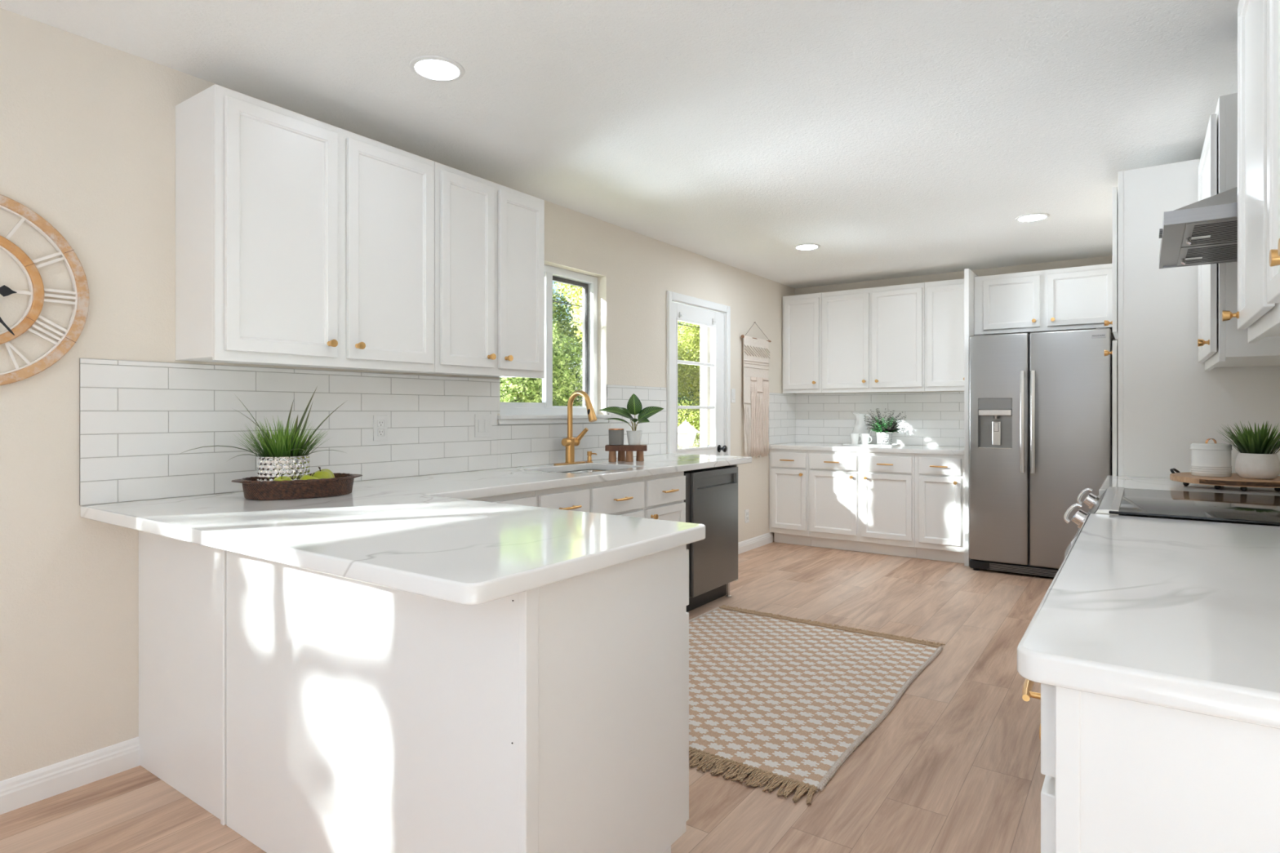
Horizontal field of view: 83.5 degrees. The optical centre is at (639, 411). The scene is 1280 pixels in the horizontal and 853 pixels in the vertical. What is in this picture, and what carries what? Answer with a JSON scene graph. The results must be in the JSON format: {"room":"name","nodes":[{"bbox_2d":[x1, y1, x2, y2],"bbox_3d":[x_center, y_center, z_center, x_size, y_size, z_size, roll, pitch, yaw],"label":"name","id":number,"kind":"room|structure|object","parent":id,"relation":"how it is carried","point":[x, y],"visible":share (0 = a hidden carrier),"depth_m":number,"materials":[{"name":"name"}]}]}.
{"room":"kitchen","nodes":[
{"label":"kitchen","id":0,"kind":"room"},
{"bbox_2d":[0,8,795,781],"bbox_3d":[-1.540,-0.004,2.888,0.140,2.452,10.560,0,0,35],"label":"wall","id":1,"kind":"structure","parent":0,"point":[87,126],"depth_m":2.37,"materials":[{"name":"beige paint"}]},
{"bbox_2d":[0,194,89,385],"bbox_3d":[-1.979,-0.367,2.107,0.030,0.599,0.598,0,0,35],"label":"wall clock","id":2,"kind":"object","parent":1,"relation":"attached to","point":[72,333],"visible":1,"depth_m":2.24,"materials":[{"name":"brown wood"}]},
{"bbox_2d":[0,736,140,814],"bbox_3d":[-1.943,1.175,2.179,0.014,0.096,0.735,0,0,35],"label":"baseboard","id":3,"kind":"structure","parent":1,"relation":"attached to","point":[24,789],"depth_m":2.31,"materials":[{"name":"white paint"}]},
{"bbox_2d":[175,84,434,372],"bbox_3d":[-1.264,-0.636,2.849,0.356,0.927,0.911,0,0,35],"label":"upper cabinet","id":4,"kind":"object","parent":1,"relation":"attached to","point":[303,241],"visible":1,"depth_m":2.63,"materials":[{"name":"white paint"}]},
{"bbox_2d":[79,358,610,506],"bbox_3d":[-1.013,0.067,3.510,0.008,0.482,2.848,0,0,35],"label":"tile backsplash","id":5,"kind":"structure","parent":1,"relation":"attached to","point":[136,418],"depth_m":2.84,"materials":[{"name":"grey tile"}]},
{"bbox_2d":[373,415,387,440],"bbox_3d":[-1.179,0.074,3.258,0.009,0.116,0.072,0,0,35],"label":"wall outlet","id":6,"kind":"object","parent":5,"relation":"attached to","point":[380,422],"visible":1,"depth_m":3.25,"materials":[{"name":"white plastic"}]},
{"bbox_2d":[377,428,384,435],"bbox_3d":[-1.177,0.096,3.257,0.005,0.033,0.034,0,0,35],"label":"socket","id":7,"kind":"object","parent":6,"relation":"attached to","point":[380,432],"depth_m":3.26,"materials":[{"name":"grey plastic"}]},
{"bbox_2d":[377,419,384,426],"bbox_3d":[-1.177,0.053,3.257,0.005,0.033,0.034,0,0,35],"label":"socket","id":8,"kind":"object","parent":6,"relation":"attached to","point":[380,423],"depth_m":3.26,"materials":[{"name":"grey plastic"}]},
{"bbox_2d":[474,413,492,437],"bbox_3d":[-0.822,0.074,3.767,0.008,0.122,0.118,0,0,35],"label":"light switch","id":9,"kind":"object","parent":5,"relation":"attached to","point":[482,422],"visible":1,"depth_m":3.76,"materials":[{"name":"white plastic"}]},
{"bbox_2d":[394,161,544,378],"bbox_3d":[-0.798,-0.636,3.511,0.356,0.927,0.703,0,0,35],"label":"upper cabinet","id":10,"kind":"object","parent":1,"relation":"attached to","point":[489,236],"visible":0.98,"depth_m":3.38,"materials":[{"name":"white paint"}]},
{"bbox_2d":[497,264,610,424],"bbox_3d":[-0.534,-0.403,4.292,0.166,0.947,0.972,0,0,35],"label":"window","id":11,"kind":"structure","parent":1,"relation":"in","point":[544,412],"depth_m":4.39,"materials":[{"name":"white plastic"}]},
{"bbox_2d":[610,384,666,457],"bbox_3d":[-0.003,0.067,4.950,0.008,0.482,0.671,0,0,35],"label":"tile backsplash","id":12,"kind":"structure","parent":1,"relation":"attached to","point":[654,432],"depth_m":5.02,"materials":[{"name":"grey tile"}]},
{"bbox_2d":[666,290,730,456],"bbox_3d":[0.420,0.171,5.662,0.162,2.104,0.965,0,0,35],"label":"trim","id":13,"kind":"structure","parent":1,"relation":"attached to","point":[671,296],"depth_m":5.60,"materials":[{"name":"white paint"}]},
{"bbox_2d":[671,302,727,455],"bbox_3d":[0.441,0.199,5.643,0.183,2.027,0.843,0,0,35],"label":"door","id":14,"kind":"structure","parent":1,"relation":"in","point":[682,313],"depth_m":5.78,"materials":[{"name":"white paint"}]},
{"bbox_2d":[730,389,735,402],"bbox_3d":[0.791,-0.133,6.080,0.008,0.116,0.072,0,0,35],"label":"light switch","id":15,"kind":"object","parent":1,"relation":"attached to","point":[732,391],"visible":1,"depth_m":6.07,"materials":[{"name":"white plastic"}]},
{"bbox_2d":[744,509,748,523],"bbox_3d":[0.940,0.917,6.292,0.009,0.116,0.072,0,0,35],"label":"wall outlet","id":16,"kind":"object","parent":1,"relation":"attached to","point":[746,511],"visible":1,"depth_m":6.28,"materials":[{"name":"white plastic"}]},
{"bbox_2d":[737,532,773,554],"bbox_3d":[0.998,1.175,6.370,0.014,0.096,0.845,0,0,35],"label":"baseboard","id":17,"kind":"structure","parent":1,"relation":"attached to","point":[746,545],"depth_m":6.41,"materials":[{"name":"white paint"}]},
{"bbox_2d":[741,323,771,457],"bbox_3d":[1.039,-0.194,6.401,0.047,1.218,0.574,0,0,35],"label":"wall hanging","id":18,"kind":"object","parent":1,"relation":"attached to","point":[756,353],"depth_m":6.37,"materials":[{"name":"beige fabric"}]},
{"bbox_2d":[768,392,795,444],"bbox_3d":[1.374,0.067,6.912,0.008,0.482,0.624,0,0,35],"label":"tile backsplash","id":19,"kind":"structure","parent":1,"relation":"attached to","point":[782,406],"depth_m":6.90,"materials":[{"name":"grey tile"}]},
{"bbox_2d":[0,541,1053,852],"bbox_3d":[1.032,1.282,1.078,6.450,0.120,10.850,0,0,35],"label":"floor","id":20,"kind":"structure","parent":0,"point":[954,766],"depth_m":2.43,"materials":[{"name":"brown wood"}]},
{"bbox_2d":[138,530,688,852],"bbox_3d":[-0.789,0.786,2.219,1.855,0.874,0.679,0,0,35],"label":"base cabinet","id":21,"kind":"object","parent":20,"relation":"on","point":[304,710],"visible":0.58,"depth_m":1.75,"materials":[{"name":"white paint"}]},
{"bbox_2d":[80,453,751,604],"bbox_3d":[-0.040,0.328,3.269,1.874,0.040,3.568,0,0,35],"label":"countertop","id":22,"kind":"structure","parent":21,"relation":"on","point":[424,535],"depth_m":1.90,"materials":[{"name":"white stone"}]},
{"bbox_2d":[231,472,362,500],"bbox_3d":[-1.252,0.273,2.637,0.445,0.068,0.284,0,0,-35],"label":"woven basket tray","id":23,"kind":"object","parent":22,"relation":"on","point":[341,484],"visible":0.97,"depth_m":2.52,"materials":[{"name":"brown wicker"}]},
{"bbox_2d":[231,479,253,484],"bbox_3d":[-1.405,0.247,2.530,0.064,0.009,0.165,0,0,-35],"label":"handle","id":24,"kind":"object","parent":23,"relation":"attached to","point":[241,481],"depth_m":2.50,"materials":[{"name":"brown wicker"}]},
{"bbox_2d":[177,387,347,480],"bbox_3d":[-1.344,0.098,2.562,0.366,0.384,0.488,0,0,35],"label":"potted plant","id":25,"kind":"object","parent":23,"relation":"on","point":[285,456],"visible":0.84,"depth_m":2.58,"materials":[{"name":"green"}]},
{"bbox_2d":[273,474,292,480],"bbox_3d":[-1.259,0.257,2.527,0.072,0.074,0.072,0,0,-36],"label":"apple","id":26,"kind":"object","parent":23,"relation":"in","point":[282,477],"visible":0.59,"depth_m":2.52,"materials":[{"name":"green food"}]},
{"bbox_2d":[257,454,310,480],"bbox_3d":[-1.314,0.226,2.644,0.175,0.127,0.175,0,0,35],"label":"plant pot","id":27,"kind":"object","parent":23,"relation":"in","point":[269,467],"depth_m":2.57,"materials":[{"name":"metal"}]},
{"bbox_2d":[248,493,346,500],"bbox_3d":[-1.252,0.299,2.637,0.348,0.018,0.248,0,0,-35],"label":"basket","id":28,"kind":"object","parent":23,"relation":"on","point":[251,496],"depth_m":2.50,"materials":[{"name":"brown wicker"}]},
{"bbox_2d":[299,472,318,479],"bbox_3d":[-1.198,0.258,2.594,0.072,0.073,0.072,0,0,-36],"label":"apple","id":29,"kind":"object","parent":23,"relation":"in","point":[304,477],"visible":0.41,"depth_m":2.57,"materials":[{"name":"green food"}]},
{"bbox_2d":[311,466,333,479],"bbox_3d":[-1.187,0.250,2.672,0.082,0.085,0.082,0,0,-28],"label":"apple","id":30,"kind":"object","parent":23,"relation":"in","point":[321,474],"visible":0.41,"depth_m":2.65,"materials":[{"name":"green food"}]},
{"bbox_2d":[316,466,334,477],"bbox_3d":[-1.210,0.252,2.740,0.082,0.085,0.082,0,0,17],"label":"apple","id":31,"kind":"object","parent":23,"relation":"in","point":[325,469],"visible":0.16,"depth_m":2.74,"materials":[{"name":"green food"}]},
{"bbox_2d":[352,474,362,478],"bbox_3d":[-1.098,0.247,2.745,0.064,0.009,0.165,0,0,-35],"label":"basket","id":32,"kind":"object","parent":23,"relation":"on","point":[354,476],"depth_m":2.72,"materials":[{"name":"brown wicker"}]},
{"bbox_2d":[553,390,596,465],"bbox_3d":[-0.337,0.092,4.176,0.250,0.432,0.250,0,0,35],"label":"kitchen faucet","id":33,"kind":"object","parent":22,"relation":"on","point":[570,442],"visible":1,"depth_m":4.21,"materials":[{"name":"gold metal"}]},
{"bbox_2d":[564,469,607,473],"bbox_3d":[-0.302,0.444,3.932,0.447,0.188,0.630,0,0,35],"label":"sink basin","id":34,"kind":"object","parent":22,"relation":"in","point":[588,470],"visible":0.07,"depth_m":4.25,"materials":[{"name":"metal"}]},
{"bbox_2d":[586,451,596,462],"bbox_3d":[-0.291,0.275,4.340,0.079,0.067,0.042,0,0,35],"label":"soap dispenser","id":35,"kind":"object","parent":22,"relation":"on","point":[588,453],"visible":1,"depth_m":4.34,"materials":[{"name":"gold metal"}]},
{"bbox_2d":[604,444,647,462],"bbox_3d":[-0.085,0.258,4.439,0.256,0.100,0.120,0,0,0],"label":"wooden riser","id":36,"kind":"object","parent":22,"relation":"on","point":[612,449],"visible":1,"depth_m":4.38,"materials":[{"name":"brown wood"}]},
{"bbox_2d":[608,428,623,445],"bbox_3d":[-0.147,0.157,4.443,0.096,0.100,0.096,0,0,35],"label":"candle jar","id":37,"kind":"object","parent":36,"relation":"on","point":[615,436],"visible":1,"depth_m":4.40,"materials":[{"name":"grey glass"}]},
{"bbox_2d":[599,393,663,444],"bbox_3d":[-0.051,0.048,4.407,0.398,0.319,0.167,0,0,-6],"label":"leaf plant","id":38,"kind":"object","parent":36,"relation":"on","point":[634,406],"visible":1,"depth_m":4.42,"materials":[{"name":"green plant"}]},
{"bbox_2d":[470,490,536,506],"bbox_3d":[-0.879,0.785,3.102,0.694,0.872,0.627,0,0,35],"label":"base cabinet","id":39,"kind":"object","parent":20,"relation":"on","point":[526,499],"visible":0.02,"depth_m":3.08,"materials":[{"name":"white paint"}]},
{"bbox_2d":[535,471,644,518],"bbox_3d":[-0.459,0.785,3.701,0.694,0.872,0.834,0,0,35],"label":"base cabinet","id":40,"kind":"object","parent":20,"relation":"on","point":[623,497],"visible":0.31,"depth_m":3.56,"materials":[{"name":"white paint"}]},
{"bbox_2d":[571,469,685,522],"bbox_3d":[-0.096,0.785,4.219,0.694,0.872,0.426,0,0,35],"label":"base cabinet","id":41,"kind":"object","parent":20,"relation":"on","point":[664,495],"visible":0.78,"depth_m":4.04,"materials":[{"name":"white paint"}]},
{"bbox_2d":[684,465,737,612],"bbox_3d":[0.219,0.791,4.652,0.610,0.862,0.630,0,0,35],"label":"dishwasher","id":42,"kind":"object","parent":20,"relation":"on","point":[711,500],"visible":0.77,"depth_m":4.46,"materials":[{"name":"black metal"}]},
{"bbox_2d":[769,448,811,546],"bbox_3d":[1.516,0.785,6.782,0.381,0.872,0.672,0,0,35],"label":"base cabinet","id":43,"kind":"object","parent":20,"relation":"on","point":[788,468],"visible":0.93,"depth_m":6.55,"materials":[{"name":"white paint"}]},
{"bbox_2d":[688,604,944,804],"bbox_3d":[0.524,1.213,3.354,1.323,0.021,1.884,0,0,35],"label":"rug","id":44,"kind":"object","parent":20,"relation":"on","point":[784,700],"visible":0.73,"depth_m":3.12,"materials":[{"name":"beige fabric"}]},
{"bbox_2d":[808,450,916,558],"bbox_3d":[2.050,0.785,6.408,0.918,0.872,0.672,0,0,35],"label":"base cabinet","id":45,"kind":"object","parent":20,"relation":"on","point":[864,502],"visible":0.98,"depth_m":6.16,"materials":[{"name":"white paint"}]},
{"bbox_2d":[768,442,964,455],"bbox_3d":[2.060,0.328,6.425,1.687,0.040,0.630,0,0,35],"label":"countertop","id":46,"kind":"structure","parent":45,"relation":"on","point":[931,450],"depth_m":6.21,"materials":[{"name":"white stone"}]},
{"bbox_2d":[842,443,900,446],"bbox_3d":[2.106,0.301,6.518,0.440,0.014,0.280,0,0,35],"label":"serving tray","id":47,"kind":"object","parent":46,"relation":"on","point":[844,444],"visible":0.84,"depth_m":6.43,"materials":[{"name":"white ceramic"}]},
{"bbox_2d":[849,433,861,444],"bbox_3d":[1.954,0.251,6.510,0.083,0.101,0.094,0,0,-18],"label":"mug","id":48,"kind":"object","parent":47,"relation":"on","point":[854,437],"visible":0.96,"depth_m":6.49,"materials":[{"name":"white ceramic"}]},
{"bbox_2d":[851,411,872,444],"bbox_3d":[2.038,0.150,6.620,0.166,0.302,0.166,0,0,-10],"label":"pitcher","id":49,"kind":"object","parent":47,"relation":"on","point":[860,427],"visible":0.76,"depth_m":6.58,"materials":[{"name":"white ceramic"}]},
{"bbox_2d":[860,433,871,444],"bbox_3d":[2.033,0.251,6.450,0.094,0.101,0.083,0,0,9],"label":"mug","id":50,"kind":"object","parent":47,"relation":"on","point":[864,437],"visible":0.99,"depth_m":6.42,"materials":[{"name":"white ceramic"}]},
{"bbox_2d":[864,408,905,444],"bbox_3d":[2.184,0.137,6.399,0.351,0.330,0.363,0,0,-33],"label":"pot plant","id":51,"kind":"object","parent":47,"relation":"on","point":[884,432],"visible":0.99,"depth_m":6.33,"materials":[{"name":"green plant"}]},
{"bbox_2d":[915,453,964,563],"bbox_3d":[2.583,0.785,6.034,0.381,0.872,0.672,0,0,35],"label":"base cabinet","id":52,"kind":"object","parent":20,"relation":"on","point":[939,478],"visible":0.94,"depth_m":5.80,"materials":[{"name":"white paint"}]},
{"bbox_2d":[964,268,977,566],"bbox_3d":[2.765,0.046,5.929,0.034,2.352,0.634,0,0,35],"label":"end panel","id":53,"kind":"object","parent":20,"relation":"on","point":[969,276],"visible":0.48,"depth_m":5.67,"materials":[{"name":"white paint"}]},
{"bbox_2d":[1022,679,1054,852],"bbox_3d":[0.884,0.785,0.941,0.674,0.872,0.391,0,0,35],"label":"base cabinet","id":54,"kind":"object","parent":20,"relation":"on","point":[1046,730],"visible":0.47,"depth_m":0.96,"materials":[{"name":"white paint"}]},
{"bbox_2d":[968,327,1113,577],"bbox_3d":[3.097,0.317,5.527,0.909,1.812,0.858,0,0,35],"label":"refrigerator","id":55,"kind":"object","parent":20,"relation":"on","point":[1041,403],"visible":0.97,"depth_m":5.23,"materials":[{"name":"metal"}]},
{"bbox_2d":[1054,686,1279,852],"bbox_3d":[0.788,0.786,0.752,0.612,0.874,0.024,0,0,35],"label":"end panel","id":56,"kind":"object","parent":20,"relation":"on","point":[1131,776],"visible":0.83,"depth_m":0.86,"materials":[{"name":"white paint"}]},
{"bbox_2d":[1063,487,1279,557],"bbox_3d":[1.824,0.758,2.343,0.739,0.929,0.796,0,0,35],"label":"range","id":57,"kind":"object","parent":20,"relation":"on","point":[1239,508],"visible":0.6,"depth_m":2.27,"materials":[{"name":"metal"}]},
{"bbox_2d":[1108,488,1279,525],"bbox_3d":[1.881,0.302,2.304,0.601,0.010,0.796,0,0,35],"label":"cooktop","id":58,"kind":"object","parent":57,"relation":"in","point":[1239,508],"depth_m":2.25,"materials":[{"name":"black glass"}]},
{"bbox_2d":[1104,159,1279,478],"bbox_3d":[2.652,0.036,3.464,0.676,2.372,0.462,0,0,35],"label":"wall","id":59,"kind":"structure","parent":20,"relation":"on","point":[1165,402],"depth_m":3.34,"materials":[{"name":"white paint"}]},
{"bbox_3d":[1.308,0.785,1.547,0.674,0.872,1.084,0,0,35],"label":"base cabinet","id":60,"kind":"object","parent":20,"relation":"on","visible":0},
{"bbox_2d":[1017,513,1279,728],"bbox_3d":[1.192,0.328,1.366,0.657,0.040,1.526,0,0,35],"label":"countertop","id":61,"kind":"structure","parent":60,"relation":"on","point":[1176,614],"depth_m":1.06,"materials":[{"name":"white stone"}]},
{"bbox_3d":[2.302,0.785,2.963,0.674,0.872,0.751,0,0,35],"label":"base cabinet","id":62,"kind":"object","parent":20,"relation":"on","visible":0},
{"bbox_2d":[1098,475,1279,496],"bbox_3d":[2.306,0.328,2.958,0.663,0.040,0.760,0,0,35],"label":"countertop","id":63,"kind":"structure","parent":62,"relation":"on","point":[1135,482],"depth_m":2.93,"materials":[{"name":"white stone"}]},
{"bbox_2d":[1169,467,1279,491],"bbox_3d":[2.433,0.277,2.935,0.424,0.061,0.424,0,0,35],"label":"serving board","id":64,"kind":"object","parent":63,"relation":"on","point":[1186,478],"visible":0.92,"depth_m":2.82,"materials":[{"name":"brown wood"}]},
{"bbox_2d":[1190,438,1232,476],"bbox_3d":[2.369,0.189,2.974,0.138,0.154,0.138,0,0,35],"label":"canister","id":65,"kind":"object","parent":64,"relation":"on","point":[1207,460],"visible":1,"depth_m":2.92,"materials":[{"name":"white ceramic"}]},
{"bbox_2d":[1217,420,1279,479],"bbox_3d":[2.448,0.150,2.849,0.256,0.232,0.282,0,0,35],"label":"potted plant","id":66,"kind":"object","parent":64,"relation":"on","point":[1255,460],"visible":1,"depth_m":2.81,"materials":[{"name":"ceramic"}]},
{"bbox_2d":[0,0,1239,288],"bbox_3d":[1.032,-1.290,1.078,6.450,0.120,10.850,0,0,35],"label":"ceiling","id":67,"kind":"structure","parent":0,"point":[895,139],"depth_m":2.81,"materials":[{"name":"white paint"}]},
{"bbox_2d":[408,55,464,81],"bbox_3d":[-0.726,-1.226,2.569,0.192,0.007,0.192,0,0,35],"label":"recessed light","id":68,"kind":"object","parent":67,"relation":"in","point":[434,68],"visible":1,"depth_m":2.56,"materials":[{"name":"white plastic"}]},
{"bbox_2d":[414,59,459,79],"bbox_3d":[-0.726,-1.224,2.569,0.156,0.002,0.156,0,0,35],"label":"diffuser","id":69,"kind":"object","parent":68,"relation":"attached to","point":[430,69],"depth_m":2.57,"materials":[{"name":"white plastic"}]},
{"bbox_2d":[793,243,820,249],"bbox_3d":[1.244,-1.226,5.344,0.192,0.007,0.192,0,0,35],"label":"recessed light","id":70,"kind":"object","parent":67,"relation":"in","point":[802,246],"visible":1,"depth_m":5.33,"materials":[{"name":"white plastic"}]},
{"bbox_2d":[795,244,817,249],"bbox_3d":[1.244,-1.224,5.344,0.156,0.002,0.156,0,0,35],"label":"diffuser","id":71,"kind":"object","parent":70,"relation":"attached to","point":[798,246],"depth_m":5.33,"materials":[{"name":"white plastic"}]},
{"bbox_2d":[1014,213,1049,222],"bbox_3d":[2.480,-1.226,4.535,0.192,0.007,0.192,0,0,35],"label":"recessed light","id":72,"kind":"object","parent":67,"relation":"in","point":[1034,216],"visible":1,"depth_m":4.52,"materials":[{"name":"white plastic"}]},
{"bbox_2d":[1018,214,1045,221],"bbox_3d":[2.480,-1.224,4.535,0.156,0.002,0.156,0,0,35],"label":"diffuser","id":73,"kind":"object","parent":72,"relation":"attached to","point":[1025,217],"depth_m":4.53,"materials":[{"name":"white plastic"}]},
{"bbox_2d":[795,255,1118,446],"bbox_3d":[2.956,-0.004,6.257,3.630,2.452,0.120,0,0,35],"label":"wall","id":74,"kind":"structure","parent":0,"point":[1102,260],"depth_m":6.34,"materials":[{"name":"beige paint"}]},
{"bbox_2d":[782,293,821,393],"bbox_3d":[1.607,-0.640,6.896,0.387,0.935,0.381,0,0,35],"label":"upper cabinet","id":75,"kind":"object","parent":74,"relation":"attached to","point":[802,313],"visible":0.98,"depth_m":6.77,"materials":[{"name":"white paint"}]},
{"bbox_2d":[821,282,924,392],"bbox_3d":[2.142,-0.640,6.521,0.916,0.935,0.381,0,0,35],"label":"upper cabinet","id":76,"kind":"object","parent":74,"relation":"attached to","point":[873,339],"visible":0.96,"depth_m":6.38,"materials":[{"name":"white paint"}]},
{"bbox_2d":[795,391,964,446],"bbox_3d":[2.243,0.067,6.679,1.682,0.482,0.008,0,0,35],"label":"tile backsplash","id":77,"kind":"structure","parent":74,"relation":"attached to","point":[931,418],"depth_m":6.63,"materials":[{"name":"grey tile"}]},
{"bbox_2d":[924,278,964,391],"bbox_3d":[2.670,-0.640,6.151,0.370,0.935,0.381,0,0,35],"label":"upper cabinet","id":78,"kind":"object","parent":74,"relation":"attached to","point":[944,300],"visible":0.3,"depth_m":6.05,"materials":[{"name":"white paint"}]},
{"bbox_2d":[974,263,1112,334],"bbox_3d":[3.224,-0.860,5.704,0.971,0.472,0.476,0,0,35],"label":"upper cabinet","id":79,"kind":"object","parent":74,"relation":"attached to","point":[1081,297],"visible":0.85,"depth_m":5.54,"materials":[{"name":"white paint"}]},
{"bbox_3d":[2.690,-0.004,2.822,0.120,2.452,5.810,0,0,35],"label":"wall","id":80,"kind":"structure","parent":0,"visible":0},
{"bbox_2d":[1159,186,1237,268],"bbox_3d":[1.936,-0.873,2.271,0.478,0.709,0.778,0,0,35],"label":"range hood","id":81,"kind":"object","parent":80,"relation":"attached to","point":[1204,231],"visible":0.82,"depth_m":2.19,"materials":[{"name":"metal"}]},
{"bbox_2d":[1197,93,1279,370],"bbox_3d":[2.432,-0.668,2.867,0.351,0.970,0.759,0,0,35],"label":"upper cabinet","id":82,"kind":"object","parent":80,"relation":"attached to","point":[1220,344],"visible":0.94,"depth_m":2.62,"materials":[{"name":"white paint"}]},
{"bbox_2d":[1222,0,1279,342],"bbox_3d":[1.595,-0.672,1.667,0.344,0.970,0.561,0,0,35],"label":"upper cabinet","id":83,"kind":"object","parent":80,"relation":"attached to","point":[1262,319],"visible":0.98,"depth_m":1.77,"materials":[{"name":"white paint"}]},
{"bbox_2d":[1266,0,1279,303],"bbox_3d":[1.175,-0.672,1.069,0.344,0.970,0.898,0,0,35],"label":"upper cabinet","id":84,"kind":"object","parent":80,"relation":"attached to","point":[1273,6],"visible":1,"depth_m":1.45,"materials":[{"name":"white paint"}]},
{"label":"outside","id":85,"kind":"structure","parent":0,"visible":0},
{"bbox_2d":[677,435,698,448],"bbox_3d":[-15.894,1.498,17.260,39.850,0.250,70.000,0,0,35],"label":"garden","id":86,"kind":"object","parent":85,"point":[696,436],"depth_m":27.79,"materials":[{"name":"green plant"}]},
{"bbox_2d":[500,319,582,405],"bbox_3d":[-1.609,-0.038,9.645,1.773,2.827,2.109,0,0,38],"label":"tree","id":87,"kind":"object","parent":86,"relation":"on","point":[513,389],"visible":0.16,"depth_m":9.40,"materials":[{"name":"green plant"}]},
{"bbox_2d":[553,281,582,342],"bbox_3d":[-0.429,-0.600,11.411,1.934,3.950,1.658,0,0,-14],"label":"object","id":88,"kind":"object","parent":86,"relation":"on","point":[577,294],"visible":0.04,"depth_m":11.33,"materials":[{"name":"yellow plant"}]},
{"bbox_2d":[552,281,585,406],"bbox_3d":[-1.993,-1.158,13.101,2.291,5.067,3.857,0,0,41],"label":"tree","id":89,"kind":"object","parent":86,"relation":"on","point":[562,322],"visible":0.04,"depth_m":13.44,"materials":[{"name":"green plant"}]},
{"bbox_2d":[556,317,586,406],"bbox_3d":[-4.053,-1.591,16.023,3.704,5.934,8.023,0,0,31],"label":"shrub","id":90,"kind":"object","parent":86,"relation":"on","point":[577,373],"visible":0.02,"depth_m":17.75,"materials":[{"name":"green plant"}]},
{"bbox_2d":[552,300,700,328],"bbox_3d":[0.770,-0.077,10.759,0.120,2.900,16.620,0,0,35],"label":"overhead cable","id":91,"kind":"object","parent":86,"relation":"on","point":[553,300],"visible":0.06,"depth_m":8.57,"materials":[{"name":"black plastic"}]},
{"bbox_2d":[677,420,699,448],"bbox_3d":[0.591,0.742,9.285,0.270,1.262,0.270,0,0,35],"label":"garden lamp","id":92,"kind":"object","parent":86,"relation":"on","point":[686,433],"visible":0.62,"depth_m":9.23,"materials":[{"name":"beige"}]},
{"bbox_2d":[677,320,700,448],"bbox_3d":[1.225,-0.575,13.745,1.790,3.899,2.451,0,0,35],"label":"shrub","id":93,"kind":"object","parent":86,"relation":"on","point":[687,374],"visible":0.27,"depth_m":13.18,"materials":[{"name":"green plant"}]},
{"bbox_2d":[700,324,710,447],"bbox_3d":[1.075,-0.077,9.134,0.166,2.900,0.950,0,0,35],"label":"post","id":94,"kind":"object","parent":86,"relation":"on","point":[704,331],"visible":0.02,"depth_m":8.77,"materials":[{"name":"beige wood"}]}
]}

